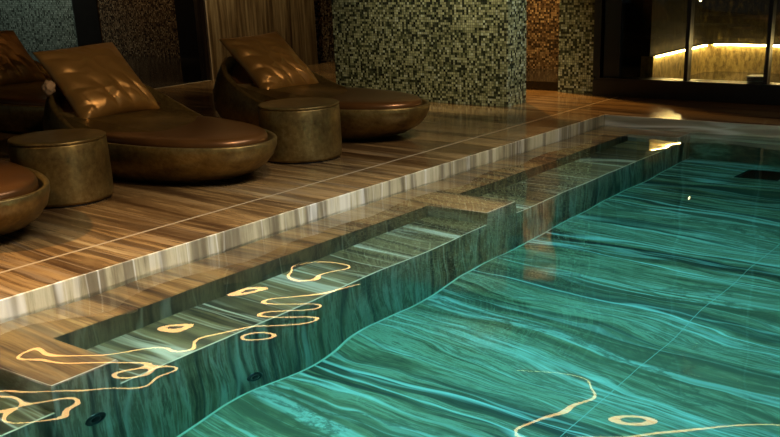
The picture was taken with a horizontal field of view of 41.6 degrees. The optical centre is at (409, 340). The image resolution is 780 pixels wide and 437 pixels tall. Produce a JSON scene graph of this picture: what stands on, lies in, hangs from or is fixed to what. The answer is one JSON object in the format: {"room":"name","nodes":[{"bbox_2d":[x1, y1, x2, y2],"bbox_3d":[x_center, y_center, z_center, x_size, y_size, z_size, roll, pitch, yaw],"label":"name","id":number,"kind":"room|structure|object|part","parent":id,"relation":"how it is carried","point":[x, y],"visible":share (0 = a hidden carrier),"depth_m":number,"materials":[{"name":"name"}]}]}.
{"room":"indoor swimming pool","nodes":[
{"label":"indoor swimming pool","id":0,"kind":"room"},
{"bbox_2d":[0,0,77,50],"bbox_3d":[-7.551,-6.415,17.735,5.800,2.640,0.200,13,25,35],"label":"wall","id":1,"kind":"structure","parent":0,"point":[39,25],"depth_m":16.91,"materials":[{"name":"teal tile"}]},
{"bbox_2d":[72,0,102,46],"bbox_3d":[-4.958,-5.838,15.951,0.600,2.640,0.420,13,25,35],"label":"pillar","id":2,"kind":"structure","parent":0,"point":[86,14],"depth_m":16.09,"materials":[{"name":"black metal"}]},
{"bbox_2d":[174,0,198,57],"bbox_3d":[-3.154,-5.333,14.437,0.600,2.640,0.030,13,25,35],"label":"pillar","id":3,"kind":"structure","parent":0,"point":[184,9],"depth_m":14.80,"materials":[{"name":"black metal"}]},
{"bbox_2d":[97,0,334,62],"bbox_3d":[-2.905,-5.371,14.512,4.500,2.640,0.400,13,25,35],"label":"wall","id":4,"kind":"structure","parent":0,"point":[135,27],"depth_m":15.29,"materials":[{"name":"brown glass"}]},
{"bbox_2d":[193,0,317,79],"bbox_3d":[-1.845,-4.532,12.159,0.180,2.620,1.850,13,25,35],"label":"wall slab","id":5,"kind":"structure","parent":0,"point":[294,20],"depth_m":12.21,"materials":[{"name":"stone"}]},
{"bbox_2d":[154,80,210,88],"bbox_3d":[-5.686,-1.258,7.652,0.030,0.064,11.385,13,25,35],"label":"trim","id":6,"kind":"structure","parent":5,"relation":"attached to","point":[206,80],"depth_m":11.55,"materials":[{"name":"stone"}]},
{"bbox_2d":[203,0,213,79],"bbox_3d":[-2.318,-4.232,11.410,0.030,2.620,0.020,13,25,35],"label":"trim","id":7,"kind":"structure","parent":5,"relation":"attached to","point":[204,1],"depth_m":11.70,"materials":[{"name":"stone"}]},
{"bbox_2d":[0,50,779,299],"bbox_3d":[-3.797,-1.679,9.070,23.400,0.400,16.000,13,25,35],"label":"floor","id":8,"kind":"structure","parent":0,"point":[139,219],"depth_m":6.46,"materials":[{"name":"brown stone"}]},
{"bbox_2d":[0,159,49,235],"bbox_3d":[-2.655,-0.922,5.566,1.980,0.578,0.990,15,27,39],"label":"sun lounger","id":9,"kind":"object","parent":8,"relation":"on","point":[24,191],"visible":1,"depth_m":5.11,"materials":[{"name":"aged bronze"},{"name":"brown leather"}]},
{"bbox_3d":[-2.603,-0.985,5.492,1.715,0.321,0.860,15,27,39],"label":"mattress","id":10,"kind":"part","parent":9,"relation":"part of","materials":[{"name":"brown leather"}]},
{"bbox_2d":[0,60,54,133],"bbox_3d":[-3.120,-2.127,8.805,1.980,0.578,0.990,15,26,37],"label":"sun lounger","id":11,"kind":"object","parent":8,"relation":"on","point":[22,105],"visible":0.22,"depth_m":8.42,"materials":[{"name":"aged bronze"},{"name":"brown leather"}]},
{"bbox_2d":[0,30,46,84],"bbox_3d":[-3.595,-2.462,9.019,0.476,0.468,0.651,13,26,35],"label":"throw pillow","id":12,"kind":"object","parent":11,"relation":"on","point":[16,65],"visible":0.98,"depth_m":9.00,"materials":[{"name":"brown leather"}]},
{"bbox_3d":[-3.067,-2.191,8.732,1.715,0.321,0.860,15,26,37],"label":"mattress","id":13,"kind":"part","parent":11,"relation":"part of","materials":[{"name":"brown leather"}]},
{"bbox_2d":[7,128,113,208],"bbox_3d":[-2.050,-1.020,6.061,0.558,0.372,0.558,13,25,35],"label":"side table","id":14,"kind":"object","parent":8,"relation":"on","point":[76,164],"visible":0.77,"depth_m":5.86,"materials":[{"name":"brown metal"}]},
{"bbox_2d":[43,83,276,182],"bbox_3d":[-1.645,-1.418,6.781,1.980,0.578,0.990,15,27,39],"label":"sun lounger","id":15,"kind":"object","parent":8,"relation":"on","point":[173,142],"visible":0.7,"depth_m":6.34,"materials":[{"name":"aged bronze"},{"name":"brown leather"}]},
{"bbox_2d":[32,42,159,117],"bbox_3d":[-2.104,-1.754,6.987,0.474,0.476,0.659,13,26,35],"label":"throw pillow","id":16,"kind":"object","parent":15,"relation":"on","point":[96,80],"visible":0.98,"depth_m":6.85,"materials":[{"name":"brown leather"}]},
{"bbox_2d":[41,80,55,95],"bbox_3d":[-2.367,-1.662,6.750,0.107,0.108,0.091,13,25,35],"label":"tassel","id":17,"kind":"object","parent":16,"relation":"attached to","point":[48,87],"visible":1,"depth_m":6.72,"materials":[{"name":"beige fabric"}]},
{"bbox_3d":[-1.594,-1.481,6.707,1.715,0.321,0.860,15,27,39],"label":"mattress","id":18,"kind":"part","parent":15,"relation":"part of","materials":[{"name":"brown leather"}]},
{"bbox_2d":[258,97,341,163],"bbox_3d":[-0.747,-1.446,7.062,0.558,0.372,0.558,13,25,35],"label":"side table","id":19,"kind":"object","parent":8,"relation":"on","point":[307,130],"visible":0.84,"depth_m":6.85,"materials":[{"name":"brown metal"}]},
{"bbox_2d":[0,114,604,318],"bbox_3d":[-1.095,-0.311,5.123,0.012,0.360,9.112,13,25,35],"label":"trim","id":20,"kind":"structure","parent":8,"relation":"attached to","point":[84,284],"depth_m":5.39,"materials":[{"name":"stone"}]},
{"bbox_2d":[213,55,429,140],"bbox_3d":[-0.691,-1.923,8.027,1.980,0.578,0.990,14,26,36],"label":"sun lounger","id":21,"kind":"object","parent":8,"relation":"on","point":[365,113],"visible":0.61,"depth_m":7.82,"materials":[{"name":"brown leather"}]},
{"bbox_2d":[219,31,318,88],"bbox_3d":[-1.101,-2.213,8.215,0.469,0.448,0.657,13,26,35],"label":"throw pillow","id":22,"kind":"object","parent":21,"relation":"on","point":[267,59],"visible":0.91,"depth_m":8.08,"materials":[{"name":"brown leather"}]},
{"bbox_3d":[-0.637,-1.987,7.955,1.715,0.321,0.860,14,26,36],"label":"mattress","id":23,"kind":"part","parent":21,"relation":"part of","materials":[{"name":"brown leather"}]},
{"bbox_2d":[605,115,779,137],"bbox_3d":[3.037,-1.362,7.505,3.535,0.360,0.012,13,25,35],"label":"trim","id":24,"kind":"structure","parent":8,"relation":"attached to","point":[614,120],"depth_m":8.02,"materials":[{"name":"stone"}]},
{"bbox_2d":[331,0,526,106],"bbox_3d":[0.126,-3.510,9.259,1.970,2.620,0.320,13,25,35],"label":"pillar","id":25,"kind":"structure","parent":0,"point":[470,52],"depth_m":9.31,"materials":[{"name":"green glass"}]},
{"bbox_2d":[526,0,559,69],"bbox_3d":[1.238,-4.138,10.815,2.600,2.620,0.120,13,25,35],"label":"wall","id":26,"kind":"structure","parent":0,"point":[542,33],"depth_m":10.94,"materials":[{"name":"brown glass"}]},
{"bbox_2d":[558,0,594,93],"bbox_3d":[1.654,-3.639,9.449,0.370,2.620,0.400,13,25,35],"label":"pillar","id":27,"kind":"structure","parent":0,"point":[576,17],"depth_m":9.61,"materials":[{"name":"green tile"}]},
{"bbox_2d":[623,0,643,76],"bbox_3d":[2.449,-3.913,10.099,0.040,2.620,1.680,13,25,35],"label":"wall","id":28,"kind":"structure","parent":0,"point":[634,8],"depth_m":10.00,"materials":[{"name":"black metal"}]},
{"bbox_2d":[526,68,779,90],"bbox_3d":[4.188,-2.266,9.164,7.500,0.080,2.000,13,25,35],"label":"floor","id":29,"kind":"structure","parent":0,"point":[536,79],"depth_m":10.07,"materials":[{"name":"black stone"}]},
{"bbox_2d":[746,74,762,81],"bbox_3d":[3.017,-2.230,8.892,0.160,0.125,0.150,13,25,35],"label":"box","id":30,"kind":"object","parent":29,"relation":"on","point":[753,77],"visible":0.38,"depth_m":8.83,"materials":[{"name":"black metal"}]},
{"bbox_3d":[3.015,-2.284,8.872,0.160,0.010,0.150,13,25,35],"label":"lid","id":31,"kind":"part","parent":30,"relation":"part of","materials":[{"name":"metal"}]},
{"bbox_2d":[592,0,779,105],"bbox_3d":[4.104,-2.979,7.462,5.970,2.620,0.182,13,25,35],"label":"window","id":32,"kind":"structure","parent":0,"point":[610,15],"depth_m":9.15,"materials":[{"name":"black metal"}]},
{"bbox_3d":[1.805,-3.584,9.055,0.250,2.455,0.160,13,25,35],"label":"frame","id":33,"kind":"part","parent":32,"relation":"part of","materials":[{"name":"black metal"}]},
{"bbox_3d":[4.146,-1.831,7.895,5.970,0.165,0.182,13,25,35],"label":"sill","id":34,"kind":"part","parent":32,"relation":"part of","materials":[{"name":"black metal"}]},
{"bbox_2d":[640,44,779,77],"bbox_3d":[3.638,-2.405,9.211,2.690,0.345,1.460,13,25,35],"label":"wall","id":35,"kind":"structure","parent":0,"point":[710,58],"depth_m":10.07,"materials":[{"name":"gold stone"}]},
{"bbox_2d":[656,45,707,57],"bbox_3d":[2.599,-2.749,9.748,0.031,0.016,1.171,13,25,35],"label":"light strip","id":36,"kind":"object","parent":35,"relation":"attached to","point":[701,45],"visible":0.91,"depth_m":9.66,"materials":[{"name":"white plastic"}]},
{"bbox_2d":[714,44,779,46],"bbox_3d":[4.028,-2.707,9.497,2.501,0.016,0.077,14,26,36],"label":"light strip","id":37,"kind":"object","parent":35,"relation":"attached to","point":[714,44],"visible":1,"depth_m":10.08,"materials":[{"name":"white plastic"}]},
{"bbox_2d":[641,0,779,55],"bbox_3d":[3.592,-3.630,8.749,2.690,2.275,1.460,13,25,35],"label":"wall","id":38,"kind":"structure","parent":0,"point":[664,21],"depth_m":9.96,"materials":[{"name":"gold metal"}]},
{"bbox_3d":[0.662,1.076,4.300,2.875,0.307,9.162,13,25,35],"label":"floor","id":39,"kind":"structure","parent":0,"visible":0},
{"bbox_2d":[0,125,779,436],"bbox_3d":[0.342,0.469,4.285,3.540,1.175,9.106,13,25,35],"label":"pool water","id":40,"kind":"object","parent":39,"relation":"in","point":[604,280],"visible":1,"depth_m":4.15,"materials":[{"name":"teal liquid"}]}
]}

